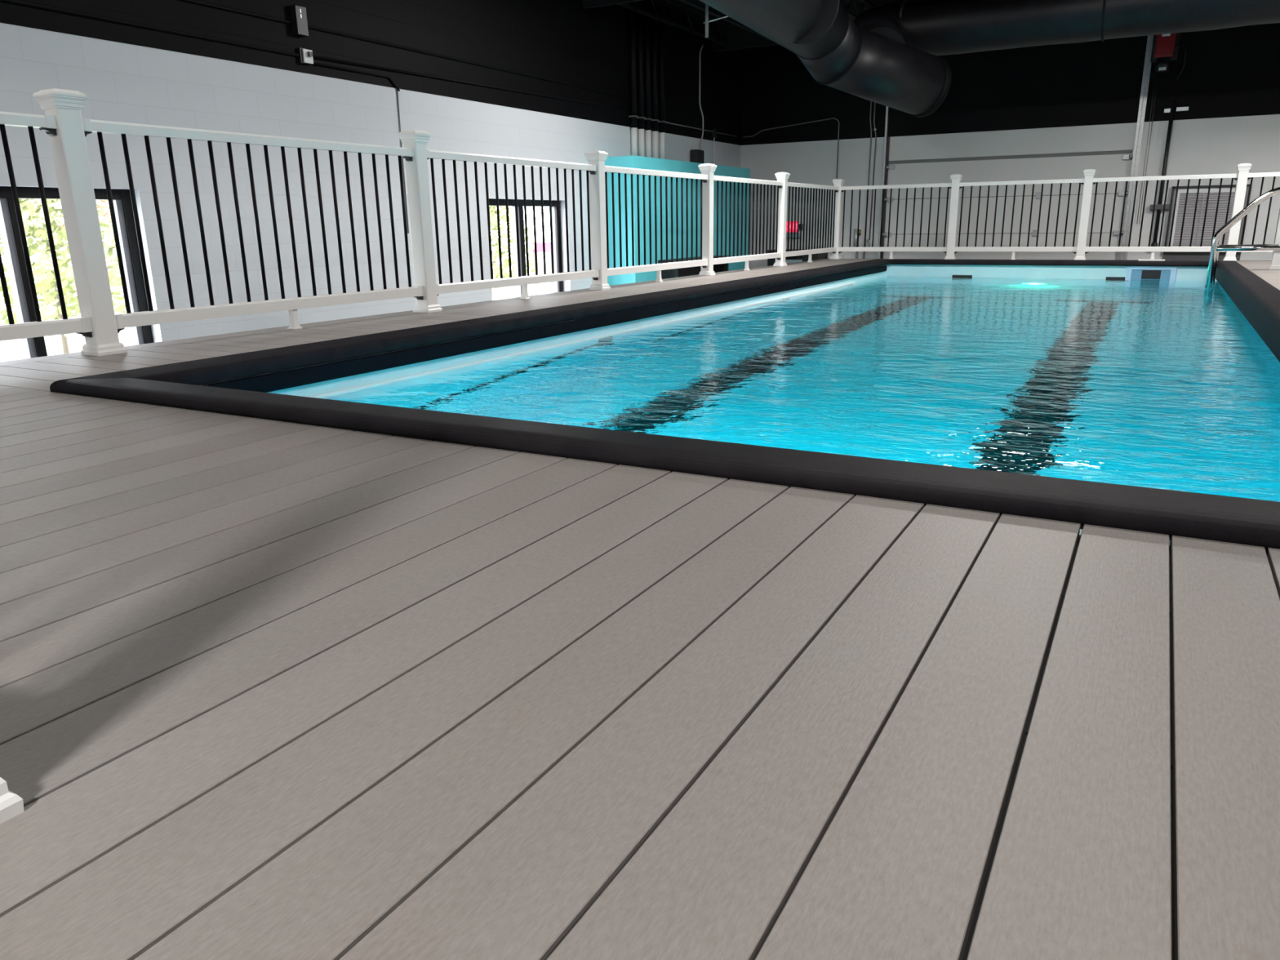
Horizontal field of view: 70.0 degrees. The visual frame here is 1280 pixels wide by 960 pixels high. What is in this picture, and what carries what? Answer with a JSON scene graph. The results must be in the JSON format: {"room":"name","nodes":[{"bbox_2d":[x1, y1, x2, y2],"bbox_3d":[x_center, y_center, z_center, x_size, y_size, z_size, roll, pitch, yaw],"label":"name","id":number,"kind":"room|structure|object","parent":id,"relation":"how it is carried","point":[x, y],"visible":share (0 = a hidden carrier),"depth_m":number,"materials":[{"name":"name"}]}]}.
{"room":"indoor swimming pool","nodes":[
{"label":"indoor swimming pool","id":0,"kind":"room"},
{"bbox_2d":[0,256,552,361],"bbox_3d":[-25.919,-3.628,22.031,52.650,0.170,90.000,8,18,28],"label":"ground","id":1,"kind":"structure","parent":0,"point":[12,349],"depth_m":18.42,"materials":[{"name":"white concrete"}]},
{"bbox_2d":[0,257,12,306],"bbox_3d":[-13.808,-4.361,17.426,2.872,3.375,2.849,8,18,28],"label":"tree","id":2,"kind":"object","parent":1,"relation":"on","point":[1,300],"visible":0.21,"depth_m":18.43,"materials":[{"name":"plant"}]},
{"bbox_2d":[0,198,125,353],"bbox_3d":[-8.990,-3.338,13.888,2.680,3.173,2.706,8,18,28],"label":"tree","id":3,"kind":"object","parent":1,"relation":"on","point":[33,218],"visible":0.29,"depth_m":13.56,"materials":[{"name":"green plant"}]},
{"bbox_2d":[22,199,120,295],"bbox_3d":[-13.407,-5.808,22.042,3.082,3.661,3.088,8,18,28],"label":"tree","id":4,"kind":"object","parent":1,"relation":"on","point":[105,212],"visible":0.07,"depth_m":21.66,"materials":[{"name":"plant"}]},
{"bbox_2d":[488,205,535,288],"bbox_3d":[-3.949,-5.867,22.631,2.667,3.182,2.722,8,18,28],"label":"tree","id":5,"kind":"object","parent":1,"relation":"on","point":[496,274],"visible":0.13,"depth_m":22.42,"materials":[{"name":"green plant"}]},
{"bbox_2d":[532,242,552,284],"bbox_3d":[-3.329,-7.544,31.848,0.100,1.420,1.240,8,18,28],"label":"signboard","id":6,"kind":"object","parent":1,"relation":"on","point":[540,245],"visible":0.29,"depth_m":31.52,"materials":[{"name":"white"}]},
{"bbox_2d":[0,0,742,342],"bbox_3d":[-3.426,-2.648,7.638,0.240,5.050,21.540,8,18,28],"label":"wall","id":7,"kind":"structure","parent":0,"point":[129,73],"depth_m":8.42,"materials":[{"name":"white paint"}]},
{"bbox_2d":[0,186,153,358],"bbox_3d":[-4.295,-1.130,6.489,0.100,1.812,1.660,8,18,28],"label":"window","id":8,"kind":"structure","parent":7,"relation":"in","point":[35,347],"depth_m":6.47,"materials":[{"name":"black"}]},
{"bbox_2d":[290,4,308,36],"bbox_3d":[-2.938,-3.963,7.893,0.062,0.230,0.120,8,18,28],"label":"control box","id":9,"kind":"object","parent":7,"relation":"attached to","point":[299,15],"visible":1,"depth_m":7.87,"materials":[{"name":"grey plastic"}]},
{"bbox_2d":[297,47,313,65],"bbox_3d":[-2.915,-3.705,7.993,0.070,0.120,0.125,8,18,28],"label":"wall outlet","id":10,"kind":"object","parent":7,"relation":"attached to","point":[305,57],"visible":1,"depth_m":7.98,"materials":[{"name":"white plastic"}]},
{"bbox_2d":[311,62,399,91],"bbox_3d":[-2.637,-3.763,8.544,0.019,0.125,1.090,8,18,28],"label":"raceway","id":11,"kind":"object","parent":7,"relation":"attached to","point":[314,64],"visible":1,"depth_m":8.53,"materials":[{"name":"black paint"}]},
{"bbox_2d":[396,88,408,233],"bbox_3d":[-2.380,-3.188,9.175,0.012,1.370,0.011,8,18,28],"label":"cable","id":12,"kind":"object","parent":11,"relation":"hanging from","point":[397,89],"visible":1,"depth_m":9.19,"materials":[{"name":"grey plastic"}]},
{"bbox_2d":[182,0,629,97],"bbox_3d":[-4.283,-3.276,5.606,0.023,0.024,17.000,8,18,28],"label":"raceway","id":13,"kind":"object","parent":7,"relation":"attached to","point":[200,2],"visible":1,"depth_m":8.77,"materials":[{"name":"black paint"}]},
{"bbox_2d":[312,55,629,110],"bbox_3d":[-1.531,-4.459,10.425,0.023,0.104,5.660,8,18,28],"label":"raceway","id":14,"kind":"object","parent":7,"relation":"attached to","point":[313,56],"visible":1,"depth_m":9.65,"materials":[{"name":"black paint"}]},
{"bbox_2d":[488,199,563,297],"bbox_3d":[-1.465,-2.547,11.396,0.100,1.812,1.660,8,18,28],"label":"window","id":15,"kind":"structure","parent":7,"relation":"in","point":[557,286],"depth_m":11.32,"materials":[{"name":"black"}]},
{"bbox_2d":[582,0,643,8],"bbox_3d":[4.979,-5.261,8.533,13.000,0.095,0.060,8,18,28],"label":"ceiling beam","id":16,"kind":"structure","parent":7,"relation":"attached to","point":[587,4],"depth_m":11.45,"materials":[{"name":"black metal"}]},
{"bbox_2d":[628,1,639,155],"bbox_3d":[-0.094,-5.564,12.728,0.100,2.116,0.110,8,18,28],"label":"pipe","id":17,"kind":"object","parent":7,"relation":"attached to","point":[632,15],"visible":0.83,"depth_m":12.70,"materials":[{"name":"black metal"}]},
{"bbox_2d":[635,0,645,156],"bbox_3d":[0.008,-5.615,12.904,0.100,2.116,0.110,8,18,28],"label":"pipe","id":18,"kind":"object","parent":7,"relation":"attached to","point":[639,16],"visible":0.78,"depth_m":12.87,"materials":[{"name":"black metal"}]},
{"bbox_2d":[643,1,653,157],"bbox_3d":[0.109,-5.666,13.081,0.100,2.116,0.110,8,18,28],"label":"pipe","id":19,"kind":"object","parent":7,"relation":"attached to","point":[648,119],"visible":0.83,"depth_m":13.04,"materials":[{"name":"black metal"}]},
{"bbox_2d":[650,4,659,158],"bbox_3d":[0.211,-5.717,13.257,0.100,2.116,0.110,8,18,28],"label":"pipe","id":20,"kind":"object","parent":7,"relation":"attached to","point":[653,22],"visible":0.79,"depth_m":13.22,"materials":[{"name":"black metal"}]},
{"bbox_2d":[657,7,666,159],"bbox_3d":[0.323,-5.773,13.450,0.100,2.116,0.110,8,18,28],"label":"pipe","id":21,"kind":"object","parent":7,"relation":"attached to","point":[662,122],"visible":0.8,"depth_m":13.42,"materials":[{"name":"black metal"}]},
{"bbox_2d":[698,44,703,150],"bbox_3d":[0.988,-6.001,14.704,0.025,1.848,0.158,8,18,28],"label":"conduit","id":22,"kind":"object","parent":7,"relation":"attached to","point":[700,50],"visible":0.98,"depth_m":14.60,"materials":[{"name":"grey metal"}]},
{"bbox_2d":[665,122,737,137],"bbox_3d":[1.012,-5.684,14.828,0.019,0.030,2.800,8,18,28],"label":"conduit","id":23,"kind":"object","parent":7,"relation":"attached to","point":[665,122],"visible":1,"depth_m":14.70,"materials":[{"name":"grey metal"}]},
{"bbox_2d":[711,128,716,164],"bbox_3d":[1.243,-5.528,15.287,0.050,0.635,0.100,8,18,28],"label":"junction box","id":24,"kind":"object","parent":7,"relation":"attached to","point":[714,133],"visible":0.93,"depth_m":15.21,"materials":[{"name":"black plastic"}]},
{"bbox_2d":[652,0,894,25],"bbox_3d":[2.325,-4.353,3.828,13.400,0.120,21.540,8,18,28],"label":"ceiling","id":25,"kind":"structure","parent":0,"point":[859,3],"depth_m":13.44,"materials":[{"name":"black"}]},
{"bbox_2d":[617,0,728,45],"bbox_3d":[-3.438,-4.729,6.306,0.070,0.315,19.900,8,18,28],"label":"truss","id":26,"kind":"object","parent":25,"relation":"attached to","point":[685,7],"depth_m":13.29,"materials":[{"name":"black metal"}]},
{"bbox_2d":[702,4,728,38],"bbox_3d":[1.106,-6.087,11.682,0.652,0.740,0.046,8,18,28],"label":"clamp","id":27,"kind":"object","parent":25,"relation":"hanging from","point":[707,21],"visible":0.73,"depth_m":11.83,"materials":[{"name":"grey metal"}]},
{"bbox_2d":[679,0,771,40],"bbox_3d":[-2.756,-4.636,5.939,0.070,0.315,19.900,8,18,28],"label":"ceiling beam","id":28,"kind":"structure","parent":25,"relation":"attached to","point":[691,2],"depth_m":12.64,"materials":[{"name":"black metal"}]},
{"bbox_2d":[711,2,894,52],"bbox_3d":[6.888,-6.399,11.797,13.000,0.370,0.150,8,18,28],"label":"ceiling beam","id":29,"kind":"structure","parent":25,"relation":"attached to","point":[737,37],"depth_m":14.59,"materials":[{"name":"black metal"}]},
{"bbox_2d":[893,0,903,2],"bbox_3d":[-0.709,-4.359,4.839,0.070,0.315,19.900,8,18,28],"label":"ceiling","id":30,"kind":"structure","parent":29,"relation":"attached to","point":[895,1],"depth_m":11.91,"materials":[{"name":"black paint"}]},
{"bbox_2d":[699,0,951,117],"bbox_3d":[-1.007,-3.429,4.286,1.563,1.810,17.831,8,18,28],"label":"air duct","id":31,"kind":"object","parent":25,"relation":"hanging from","point":[839,54],"visible":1,"depth_m":10.48,"materials":[{"name":"black metal"}]},
{"bbox_2d":[843,0,874,20],"bbox_3d":[-1.391,-4.451,5.205,0.070,0.315,19.900,8,18,28],"label":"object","id":32,"kind":"structure","parent":25,"relation":"attached to","point":[865,2],"depth_m":13.06,"materials":[{"name":"black paint"}]},
{"bbox_2d":[853,0,1279,55],"bbox_3d":[7.071,-5.191,9.554,10.146,1.491,1.800,8,18,28],"label":"duct","id":33,"kind":"object","parent":25,"relation":"hanging from","point":[933,27],"visible":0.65,"depth_m":11.01,"materials":[{"name":"grey metal"}]},
{"bbox_2d":[740,22,1279,268],"bbox_3d":[7.623,-4.441,13.444,13.200,5.050,0.200,8,18,28],"label":"wall","id":34,"kind":"structure","parent":0,"point":[1228,82],"depth_m":13.74,"materials":[{"name":"black paint"}]},
{"bbox_2d":[742,117,839,178],"bbox_3d":[2.594,-5.391,15.928,1.743,1.626,0.019,8,18,28],"label":"conduit","id":35,"kind":"object","parent":34,"relation":"attached to","point":[831,117],"visible":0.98,"depth_m":15.54,"materials":[{"name":"grey metal"}]},
{"bbox_2d":[786,221,803,238],"bbox_3d":[2.698,-4.419,16.123,0.339,0.290,0.078,8,18,28],"label":"hose reel","id":36,"kind":"object","parent":34,"relation":"attached to","point":[786,221],"visible":0.52,"depth_m":16.11,"materials":[{"name":"red plastic"}]},
{"bbox_2d":[853,228,861,258],"bbox_3d":[3.653,-3.808,15.758,0.330,1.000,0.076,8,18,28],"label":"valve assembly","id":37,"kind":"object","parent":34,"relation":"attached to","point":[855,245],"visible":0.38,"depth_m":15.62,"materials":[{"name":"grey metal"}]},
{"bbox_2d":[863,101,871,258],"bbox_3d":[3.825,-4.971,15.339,0.051,4.500,0.037,8,18,28],"label":"conduit","id":38,"kind":"object","parent":34,"relation":"attached to","point":[870,101],"visible":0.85,"depth_m":15.17,"materials":[{"name":"grey metal"}]},
{"bbox_2d":[868,102,876,239],"bbox_3d":[3.879,-5.588,15.130,0.066,3.200,0.037,8,18,28],"label":"conduit","id":39,"kind":"object","parent":34,"relation":"attached to","point":[874,129],"visible":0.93,"depth_m":15.21,"materials":[{"name":"grey metal"}]},
{"bbox_2d":[878,35,1153,259],"bbox_3d":[5.699,-4.472,14.431,3.750,4.627,0.150,8,18,28],"label":"door","id":40,"kind":"structure","parent":34,"relation":"in","point":[1062,153],"depth_m":14.33,"materials":[{"name":"white"}]},
{"bbox_2d":[1126,120,1159,260],"bbox_3d":[7.429,-3.706,13.641,0.200,3.075,0.012,8,18,28],"label":"trim","id":41,"kind":"structure","parent":34,"relation":"attached to","point":[1135,229],"depth_m":13.45,"materials":[{"name":"white metal"}]},
{"bbox_2d":[1150,32,1186,79],"bbox_3d":[7.438,-5.982,12.863,0.437,0.644,0.208,8,18,28],"label":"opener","id":42,"kind":"object","parent":34,"relation":"attached to","point":[1165,47],"visible":0.91,"depth_m":12.83,"materials":[{"name":"red plastic"}]},
{"bbox_2d":[1136,81,1157,223],"bbox_3d":[7.383,-4.744,13.316,0.038,1.950,0.007,8,18,28],"label":"pull chain","id":43,"kind":"object","parent":42,"relation":"hanging from","point":[1157,82],"visible":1,"depth_m":13.30,"materials":[{"name":"metal"}]},
{"bbox_2d":[1149,99,1188,246],"bbox_3d":[7.639,-4.410,13.259,0.320,2.070,0.100,8,18,28],"label":"standpipe","id":44,"kind":"object","parent":34,"relation":"attached to","point":[1159,206],"visible":0.85,"depth_m":13.23,"materials":[{"name":"black metal"}]},
{"bbox_2d":[1162,184,1249,260],"bbox_3d":[8.167,-3.475,13.254,0.970,1.517,0.060,8,18,28],"label":"air vent","id":45,"kind":"object","parent":34,"relation":"in","point":[1214,193],"visible":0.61,"depth_m":13.22,"materials":[{"name":"grey metal"}]},
{"bbox_3d":[2.401,0.640,5.226,13.400,0.150,21.540,8,18,28],"label":"floor","id":46,"kind":"structure","parent":0,"visible":0},
{"bbox_2d":[49,258,1279,554],"bbox_3d":[2.429,-0.763,7.190,4.250,1.481,11.150,8,18,28],"label":"swimming pool","id":47,"kind":"object","parent":46,"relation":"on","point":[288,384],"visible":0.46,"depth_m":3.01,"materials":[{"name":"black rubber"}]},
{"bbox_2d":[323,275,1279,502],"bbox_3d":[2.437,-0.642,7.149,3.910,1.230,10.890,8,18,28],"label":"pool water","id":48,"kind":"object","parent":47,"relation":"in","point":[1166,384],"visible":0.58,"depth_m":4.29,"materials":[{"name":"blue liquid"}]},
{"bbox_2d":[604,155,750,285],"bbox_3d":[0.650,-3.394,14.162,0.573,2.850,3.980,8,18,28],"label":"enclosure","id":49,"kind":"object","parent":46,"relation":"on","point":[631,162],"visible":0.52,"depth_m":12.85,"materials":[{"name":"teal paint"}]},
{"bbox_2d":[690,149,703,163],"bbox_3d":[0.920,-5.153,14.653,0.130,0.260,0.260,8,18,28],"label":"speaker","id":50,"kind":"object","parent":49,"relation":"on","point":[696,155],"visible":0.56,"depth_m":14.55},
{"bbox_2d":[697,150,703,163],"bbox_3d":[0.972,-5.146,14.625,0.010,0.230,0.230,8,18,28],"label":"grille","id":51,"kind":"object","parent":50,"relation":"attached to","point":[700,153],"depth_m":14.60,"materials":[{"name":"black laminate"}]},
{"bbox_2d":[657,255,728,279],"bbox_3d":[0.841,-2.577,13.753,0.320,1.492,1.800,8,18,28],"label":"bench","id":52,"kind":"object","parent":46,"relation":"on","point":[682,272],"visible":0.21,"depth_m":13.49,"materials":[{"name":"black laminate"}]},
{"bbox_2d":[767,248,827,266],"bbox_3d":[2.756,-3.280,16.116,0.950,1.515,0.550,8,18,28],"label":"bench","id":53,"kind":"object","parent":46,"relation":"on","point":[820,255],"visible":0.13,"depth_m":15.74,"materials":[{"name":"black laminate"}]},
{"bbox_2d":[962,534,1173,959],"bbox_3d":[2.322,-0.258,5.554,7.660,1.405,16.450,8,18,28],"label":"framing","id":54,"kind":"object","parent":46,"relation":"on","point":[989,867],"visible":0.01,"depth_m":0.97,"materials":[{"name":"black paint"}]},
{"bbox_2d":[0,385,1279,959],"bbox_3d":[-0.757,0.526,0.266,7.660,0.025,4.198,8,18,28],"label":"pool deck","id":55,"kind":"object","parent":54,"relation":"on","point":[269,690],"visible":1,"depth_m":1.09,"materials":[{"name":"grey wood"}]},
{"bbox_2d":[0,777,24,823],"bbox_3d":[-0.716,-0.222,0.729,0.151,1.164,0.151,8,18,28],"label":"railing post","id":56,"kind":"object","parent":55,"relation":"on","point":[11,805],"visible":1,"depth_m":0.90,"materials":[{"name":"white plastic"}]},
{"bbox_2d":[0,111,93,341],"bbox_3d":[-3.096,-0.832,3.253,0.062,1.048,2.146,8,18,28],"label":"railing section","id":57,"kind":"object","parent":55,"relation":"on","point":[82,326],"visible":1,"depth_m":3.99,"materials":[{"name":"white plastic"}]},
{"bbox_2d":[0,258,1279,391],"bbox_3d":[3.299,-1.461,7.143,7.730,0.025,12.247,8,18,28],"label":"pool deck border","id":58,"kind":"object","parent":54,"relation":"on","point":[38,373],"visible":0.51,"depth_m":5.17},
{"bbox_2d":[32,88,127,355],"bbox_3d":[-2.551,-1.161,4.184,0.151,1.164,0.151,8,18,28],"label":"railing post","id":59,"kind":"object","parent":58,"relation":"on","point":[68,147],"visible":1,"depth_m":4.14,"materials":[{"name":"white plastic"}]},
{"bbox_2d":[82,118,424,333],"bbox_3d":[-2.003,-1.379,5.148,0.062,1.048,2.150,8,18,28],"label":"railing section","id":60,"kind":"object","parent":58,"relation":"on","point":[129,319],"visible":0.88,"depth_m":4.94,"materials":[{"name":"white plastic"}]},
{"bbox_2d":[397,129,442,312],"bbox_3d":[-1.457,-1.709,6.080,0.151,1.164,0.151,8,18,28],"label":"railing post","id":61,"kind":"object","parent":58,"relation":"on","point":[416,170],"visible":1,"depth_m":6.04,"materials":[{"name":"white plastic"}]},
{"bbox_2d":[426,149,599,299],"bbox_3d":[-0.910,-1.926,7.042,0.062,1.048,2.145,8,18,28],"label":"railing section","id":62,"kind":"object","parent":58,"relation":"on","point":[442,288],"visible":0.87,"depth_m":6.91,"materials":[{"name":"white plastic"}]},
{"bbox_2d":[584,151,610,289],"bbox_3d":[-0.365,-2.255,7.973,0.151,1.164,0.151,8,18,28],"label":"railing post","id":63,"kind":"object","parent":58,"relation":"on","point":[597,181],"visible":1,"depth_m":7.93,"materials":[{"name":"white plastic"}]},
{"bbox_2d":[604,165,707,281],"bbox_3d":[0.182,-2.473,8.935,0.062,1.048,2.146,8,18,28],"label":"railing section","id":64,"kind":"object","parent":58,"relation":"on","point":[656,267],"visible":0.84,"depth_m":8.81,"materials":[{"name":"white plastic"}]},
{"bbox_2d":[697,163,716,275],"bbox_3d":[0.727,-2.802,9.866,0.151,1.164,0.151,8,18,28],"label":"railing post","id":65,"kind":"object","parent":58,"relation":"on","point":[708,169],"visible":1,"depth_m":9.82,"materials":[{"name":"white plastic"}]},
{"bbox_2d":[713,175,782,270],"bbox_3d":[1.274,-3.019,10.829,0.062,1.048,2.147,8,18,28],"label":"railing section","id":66,"kind":"object","parent":58,"relation":"on","point":[776,255],"visible":0.87,"depth_m":10.76,"materials":[{"name":"white plastic"}]},
{"bbox_2d":[773,172,790,266],"bbox_3d":[1.819,-3.349,11.760,0.151,1.164,0.151,8,18,28],"label":"railing post","id":67,"kind":"object","parent":58,"relation":"on","point":[780,176],"visible":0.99,"depth_m":11.71,"materials":[{"name":"white plastic"}]},
{"bbox_2d":[785,182,839,262],"bbox_3d":[2.392,-3.579,12.766,0.062,1.048,2.250,8,18,28],"label":"railing section","id":68,"kind":"object","parent":58,"relation":"on","point":[792,253],"visible":0.84,"depth_m":12.73,"materials":[{"name":"white plastic"}]},
{"bbox_2d":[829,178,844,258],"bbox_3d":[2.962,-3.921,13.741,0.151,1.164,0.151,8,18,28],"label":"railing post","id":69,"kind":"object","parent":58,"relation":"on","point":[837,182],"visible":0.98,"depth_m":13.69,"materials":[{"name":"white plastic"}]},
{"bbox_2d":[838,182,951,258],"bbox_3d":[3.702,-3.764,13.359,1.583,1.048,0.062,8,18,28],"label":"railing section","id":70,"kind":"object","parent":58,"relation":"on","point":[891,249],"visible":0.99,"depth_m":13.32,"materials":[{"name":"white plastic"}]},
{"bbox_2d":[944,173,963,259],"bbox_3d":[4.440,-3.720,12.946,0.151,1.164,0.151,8,18,28],"label":"railing post","id":71,"kind":"object","parent":58,"relation":"on","point":[956,179],"visible":0.98,"depth_m":12.90,"materials":[{"name":"white plastic"}]},
{"bbox_2d":[954,178,1084,259],"bbox_3d":[5.178,-3.564,12.565,1.580,1.048,0.062,8,18,28],"label":"railing section","id":72,"kind":"object","parent":58,"relation":"on","point":[1073,249],"visible":0.99,"depth_m":12.53,"materials":[{"name":"white plastic"}]},
{"bbox_2d":[1074,168,1096,260],"bbox_3d":[5.915,-3.521,12.153,0.151,1.164,0.151,8,18,28],"label":"railing post","id":73,"kind":"object","parent":58,"relation":"on","point":[1089,174],"visible":0.93,"depth_m":12.11,"materials":[{"name":"white plastic"}]},
{"bbox_2d":[1084,173,1238,259],"bbox_3d":[6.664,-3.363,11.766,1.604,1.048,0.062,8,18,28],"label":"railing section","id":74,"kind":"object","parent":58,"relation":"on","point":[1095,180],"visible":0.9,"depth_m":11.74,"materials":[{"name":"white plastic"}]},
{"bbox_2d":[1222,163,1252,261],"bbox_3d":[7.412,-3.318,11.348,0.151,1.164,0.151,8,18,28],"label":"railing post","id":75,"kind":"object","parent":58,"relation":"on","point":[1243,169],"visible":0.89,"depth_m":11.28,"materials":[{"name":"white plastic"}]},
{"bbox_2d":[1204,186,1279,289],"bbox_3d":[6.211,-2.022,9.138,0.938,1.745,0.098,8,18,28],"label":"pool handrail","id":76,"kind":"object","parent":58,"relation":"attached to","point":[1215,247],"visible":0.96,"depth_m":9.15,"materials":[{"name":"silver metal"}]},
{"bbox_2d":[1211,192,1279,286],"bbox_3d":[6.492,-2.138,9.537,0.938,1.745,0.098,8,18,28],"label":"pool handrail","id":77,"kind":"object","parent":58,"relation":"attached to","point":[1221,235],"visible":0.23,"depth_m":9.59,"materials":[{"name":"silver metal"}]},
{"bbox_2d":[1235,172,1279,253],"bbox_3d":[8.151,-3.162,10.966,1.583,1.048,0.062,8,18,28],"label":"railing section","id":78,"kind":"object","parent":58,"relation":"on","point":[1263,175],"visible":0.61,"depth_m":11.21,"materials":[{"name":"white plastic"}]},
{"bbox_2d":[1267,213,1279,270],"bbox_3d":[6.630,-2.754,9.375,0.151,1.164,0.151,8,18,28],"label":"railing post","id":79,"kind":"object","parent":58,"relation":"on","point":[1275,263],"visible":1,"depth_m":9.46,"materials":[{"name":"white plastic"}]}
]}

